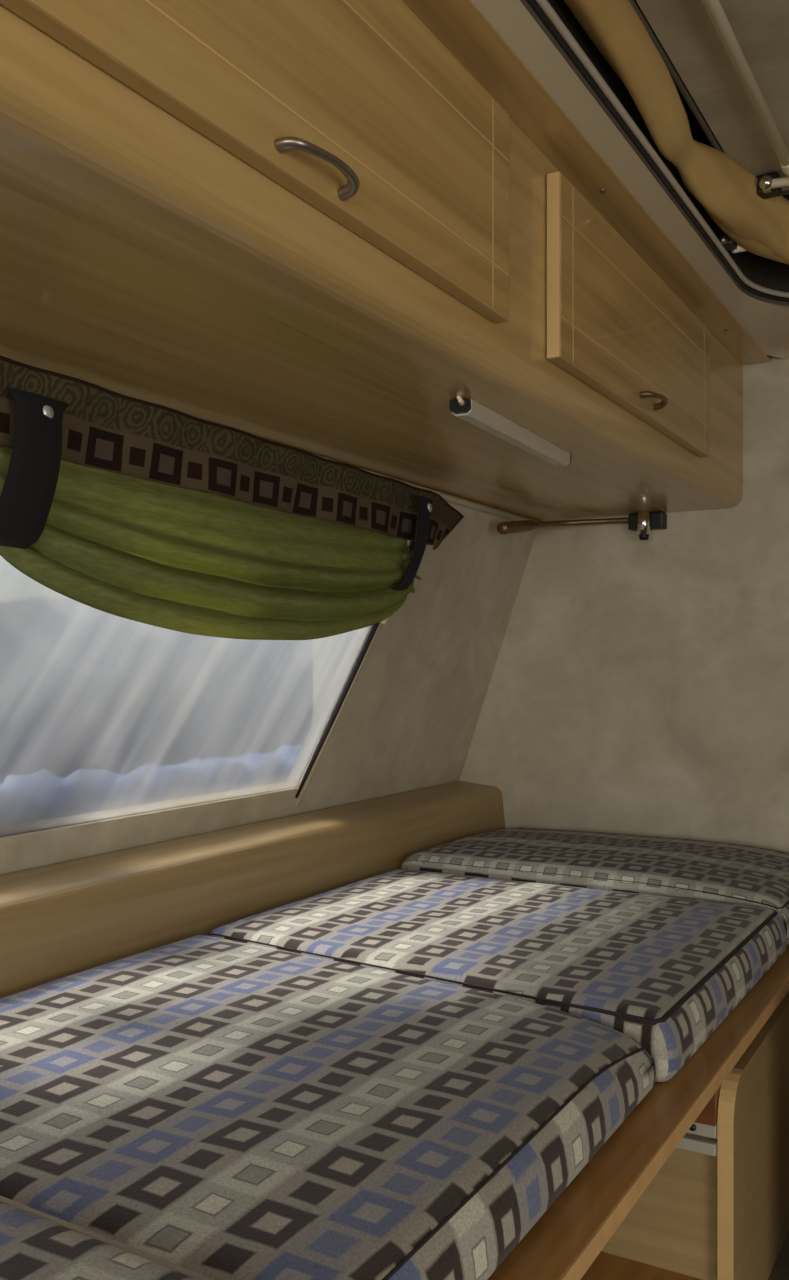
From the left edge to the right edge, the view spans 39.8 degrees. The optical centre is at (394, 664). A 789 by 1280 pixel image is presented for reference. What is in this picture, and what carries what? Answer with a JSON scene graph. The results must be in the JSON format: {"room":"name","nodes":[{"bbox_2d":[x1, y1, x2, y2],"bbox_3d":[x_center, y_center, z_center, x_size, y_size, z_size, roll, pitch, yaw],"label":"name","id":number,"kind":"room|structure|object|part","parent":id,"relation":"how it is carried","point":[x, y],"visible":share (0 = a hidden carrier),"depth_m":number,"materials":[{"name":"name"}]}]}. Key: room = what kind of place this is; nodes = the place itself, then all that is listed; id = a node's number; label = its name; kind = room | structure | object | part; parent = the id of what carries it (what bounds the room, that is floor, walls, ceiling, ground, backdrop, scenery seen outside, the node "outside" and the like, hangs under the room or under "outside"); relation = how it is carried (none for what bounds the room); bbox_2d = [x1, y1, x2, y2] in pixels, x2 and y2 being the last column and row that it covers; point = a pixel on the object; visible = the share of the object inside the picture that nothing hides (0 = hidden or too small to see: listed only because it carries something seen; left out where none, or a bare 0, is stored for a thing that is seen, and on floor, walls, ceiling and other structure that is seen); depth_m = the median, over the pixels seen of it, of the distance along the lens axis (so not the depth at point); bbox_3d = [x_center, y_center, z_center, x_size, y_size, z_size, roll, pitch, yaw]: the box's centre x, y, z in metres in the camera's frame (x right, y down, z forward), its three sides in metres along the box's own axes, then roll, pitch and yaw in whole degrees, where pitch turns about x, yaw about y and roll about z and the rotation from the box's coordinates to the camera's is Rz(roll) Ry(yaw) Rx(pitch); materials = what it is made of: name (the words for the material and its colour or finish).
{"room":"camper van interior","nodes":[
{"label":"camper van interior","id":0,"kind":"room"},
{"bbox_2d":[0,501,537,874],"bbox_3d":[-0.844,0.266,0.776,0.424,1.169,3.900,0,0,30],"label":"wall","id":1,"kind":"structure","parent":0,"point":[408,720],"depth_m":2.06,"materials":[{"name":"paint"}]},
{"bbox_2d":[0,541,414,836],"bbox_3d":[-0.630,-0.009,0.923,0.181,0.510,2.469,0,0,30],"label":"window","id":2,"kind":"structure","parent":1,"relation":"in","point":[10,829],"depth_m":1.89,"materials":[{"name":"plastic"}]},
{"bbox_3d":[-0.637,-0.026,0.917,0.166,0.476,2.452,0,0,30],"label":"pane","id":3,"kind":"part","parent":2,"relation":"part of","materials":[{"name":"plastic"}]},
{"bbox_2d":[0,355,463,639],"bbox_3d":[-0.460,-0.168,0.944,0.071,0.268,2.376,0,0,30],"label":"curtain","id":4,"kind":"object","parent":2,"relation":"attached to","point":[113,503],"visible":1,"depth_m":1.31,"materials":[{"name":"fabric"}]},
{"bbox_3d":[-0.056,-0.009,1.919,0.244,0.509,0.009,0,0,-13],"label":"edge trim","id":5,"kind":"part","parent":2,"relation":"part of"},
{"bbox_2d":[0,781,504,998],"bbox_3d":[-0.788,0.345,0.745,0.150,0.170,3.893,0,0,30],"label":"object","id":6,"kind":"object","parent":1,"relation":"attached to","point":[63,919],"visible":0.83,"depth_m":1.54,"materials":[{"name":"laminate"}]},
{"bbox_2d":[314,454,542,527],"bbox_3d":[-0.656,-0.302,0.668,0.014,0.014,3.900,0,0,30],"label":"trim","id":7,"kind":"structure","parent":1,"relation":"attached to","point":[449,498],"depth_m":2.04,"materials":[{"name":"beige plastic"}]},
{"bbox_2d":[497,510,666,539],"bbox_3d":[0.365,-0.281,2.207,0.371,0.058,0.123,0,0,-15],"label":"curtain rod","id":8,"kind":"object","parent":1,"relation":"attached to","point":[644,521],"visible":1,"depth_m":2.20,"materials":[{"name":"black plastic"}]},
{"bbox_3d":[0.502,-0.286,2.193,0.025,0.048,0.025,0,0,30],"label":"knob","id":9,"kind":"part","parent":8,"relation":"part of","materials":[{"name":"silver metal"}]},
{"bbox_2d":[313,289,788,852],"bbox_3d":[1.132,-0.100,1.910,3.050,1.800,0.040,0,0,30],"label":"wall","id":10,"kind":"structure","parent":0,"point":[637,686],"depth_m":2.23,"materials":[{"name":"paint"}]},
{"bbox_2d":[520,0,788,305],"bbox_3d":[0.562,-0.638,-0.111,1.915,0.007,3.770,0,0,30],"label":"trim","id":11,"kind":"structure","parent":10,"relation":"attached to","point":[532,3],"depth_m":1.32,"materials":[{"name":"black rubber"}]},
{"bbox_2d":[534,0,788,297],"bbox_3d":[0.563,-0.645,-0.114,1.911,0.010,3.766,0,0,30],"label":"trim","id":12,"kind":"structure","parent":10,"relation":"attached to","point":[544,5],"depth_m":1.32,"materials":[{"name":"silver metal"}]},
{"bbox_2d":[472,0,788,358],"bbox_3d":[0.591,-0.615,-0.052,1.924,0.050,3.900,0,0,30],"label":"ceiling","id":13,"kind":"structure","parent":0,"point":[767,323],"depth_m":1.32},
{"bbox_2d":[544,0,788,291],"bbox_3d":[0.562,-0.733,-0.112,1.914,0.175,3.769,0,0,30],"label":"ceiling","id":14,"kind":"structure","parent":0,"point":[765,272],"depth_m":1.53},
{"bbox_2d":[629,0,788,198],"bbox_3d":[0.471,-0.736,-0.021,1.592,0.088,3.063,0,0,30],"label":"roof hatch","id":15,"kind":"object","parent":14,"relation":"attached to","point":[683,32],"depth_m":1.32,"materials":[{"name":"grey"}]},
{"bbox_2d":[564,0,788,264],"bbox_3d":[0.449,-0.685,0.192,1.415,0.101,3.181,0,0,30],"label":"canvas","id":16,"kind":"object","parent":15,"relation":"attached to","point":[726,190],"visible":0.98,"depth_m":1.39},
{"bbox_2d":[719,234,746,252],"bbox_3d":[0.540,-0.655,1.702,0.097,0.021,0.031,0,0,-25],"label":"clip","id":17,"kind":"object","parent":16,"relation":"attached to","point":[726,241],"visible":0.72,"depth_m":1.68,"materials":[{"name":"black plastic"}]},
{"bbox_2d":[702,0,788,175],"bbox_3d":[-0.059,-0.703,0.461,0.032,0.021,2.540,0,0,30],"label":"support rod","id":18,"kind":"object","parent":15,"relation":"attached to","point":[714,9],"visible":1,"depth_m":1.30,"materials":[{"name":"beige plastic"}]},
{"bbox_3d":[0.818,-0.707,1.458,0.643,0.029,0.047,0,0,28],"label":"roof bracket","id":19,"kind":"part","parent":15,"relation":"part of","materials":[{"name":"metal"}]},
{"bbox_2d":[768,1230,788,1279],"bbox_3d":[0.147,0.820,0.204,3.050,0.040,4.000,0,0,30],"label":"floor","id":20,"kind":"structure","parent":0,"point":[780,1271],"depth_m":1.45,"materials":[{"name":"plastic"}]},
{"bbox_2d":[487,944,788,1279],"bbox_3d":[-0.093,0.615,1.120,0.720,0.368,2.547,0,0,30],"label":"bed base","id":21,"kind":"object","parent":20,"relation":"on","point":[693,1184],"visible":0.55,"depth_m":1.28,"materials":[{"name":"brown wood"}]},
{"bbox_2d":[0,1195,213,1279],"bbox_3d":[-0.440,0.383,0.534,0.656,0.095,0.525,0,0,30],"label":"cushion","id":22,"kind":"object","parent":21,"relation":"on","point":[35,1244],"visible":1,"depth_m":0.63,"materials":[{"name":"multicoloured fabric"}]},
{"bbox_2d":[0,935,655,1279],"bbox_3d":[-0.149,0.392,1.031,0.702,0.078,0.664,0,0,30],"label":"cushion","id":23,"kind":"object","parent":21,"relation":"on","point":[215,1108],"visible":0.95,"depth_m":0.88,"materials":[{"name":"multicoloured fabric"}]},
{"bbox_2d":[208,869,786,1081],"bbox_3d":[0.142,0.391,1.528,0.681,0.079,0.604,0,0,30],"label":"cushion","id":24,"kind":"object","parent":21,"relation":"on","point":[663,973],"visible":0.84,"depth_m":1.41,"materials":[{"name":"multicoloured fabric"}]},
{"bbox_2d":[401,828,788,945],"bbox_3d":[0.418,0.380,1.998,0.678,0.102,0.501,0,0,30],"label":"cushion","id":25,"kind":"object","parent":21,"relation":"on","point":[650,865],"visible":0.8,"depth_m":1.86,"materials":[{"name":"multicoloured fabric"}]},
{"bbox_3d":[0.104,0.625,1.438,0.643,0.349,0.015,0,0,30],"label":"cross panel","id":26,"kind":"part","parent":21,"relation":"part of","materials":[{"name":"brown wood"}]},
{"bbox_3d":[0.096,0.559,1.423,0.643,0.014,0.020,0,0,30],"label":"rail","id":27,"kind":"part","parent":21,"relation":"part of","materials":[{"name":"white metal"}]},
{"bbox_3d":[0.097,0.539,1.425,0.643,0.017,0.014,0,0,30],"label":"rail","id":28,"kind":"part","parent":21,"relation":"part of","materials":[{"name":"white metal"}]},
{"bbox_3d":[0.611,0.639,1.652,0.018,0.319,0.920,0,0,30],"label":"panel","id":29,"kind":"part","parent":21,"relation":"part of","materials":[{"name":"brown wood"}]},
{"bbox_3d":[-0.680,-0.655,0.681,0.042,0.691,3.900,0,0,30],"label":"wall","id":30,"kind":"structure","parent":0,"visible":0},
{"bbox_2d":[0,0,770,521],"bbox_3d":[-0.450,-0.455,0.551,0.480,0.290,3.894,0,0,30],"label":"locker","id":31,"kind":"object","parent":30,"relation":"attached to","point":[317,227],"visible":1,"depth_m":1.00,"materials":[{"name":"brown wood"}]},
{"bbox_3d":[-0.075,-0.462,0.807,0.018,0.214,0.750,0,0,30],"label":"door","id":32,"kind":"part","parent":31,"relation":"part of","materials":[{"name":"brown wood"}]},
{"bbox_3d":[-0.051,-0.368,0.807,0.027,0.013,0.094,0,0,30],"label":"handle","id":33,"kind":"part","parent":31,"relation":"part of","materials":[{"name":"silver metal"}]},
{"bbox_2d":[449,396,570,466],"bbox_3d":[0.159,-0.301,1.433,0.026,0.019,0.397,0,0,27],"label":"lamp","id":34,"kind":"object","parent":31,"relation":"attached to","point":[470,411],"visible":1,"depth_m":1.38,"materials":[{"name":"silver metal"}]},
{"bbox_2d":[456,396,464,405],"bbox_3d":[0.075,-0.305,1.263,0.008,0.011,0.018,0,0,30],"label":"switch","id":35,"kind":"object","parent":34,"relation":"attached to","point":[459,402],"depth_m":1.26,"materials":[{"name":"beige plastic"}]},
{"bbox_3d":[0.356,-0.460,1.553,0.018,0.214,0.690,0,0,30],"label":"door","id":36,"kind":"part","parent":31,"relation":"part of","materials":[{"name":"brown wood"}]},
{"bbox_3d":[0.368,-0.372,1.534,0.027,0.013,0.077,0,0,30],"label":"handle","id":37,"kind":"part","parent":31,"relation":"part of","materials":[{"name":"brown metal"}]},
{"label":"outside","id":38,"kind":"structure","parent":0,"visible":0},
{"bbox_3d":[-18.013,1.310,10.400,38.400,0.020,60.000,0,0,30],"label":"ground","id":39,"kind":"structure","parent":38,"visible":0},
{"bbox_2d":[0,744,302,826],"bbox_3d":[-0.897,0.994,6.880,1.142,0.995,8.326,0,0,30],"label":"pile","id":40,"kind":"object","parent":39,"relation":"on","point":[40,795],"visible":0.1,"depth_m":5.53,"materials":[{"name":"white snow"}]},
{"bbox_2d":[0,595,312,782],"bbox_3d":[-2.862,0.481,12.996,2.971,2.653,16.965,0,0,30],"label":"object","id":41,"kind":"object","parent":39,"relation":"on","point":[82,685],"visible":0.42,"depth_m":11.04,"materials":[{"name":"grey fabric"}]}
]}

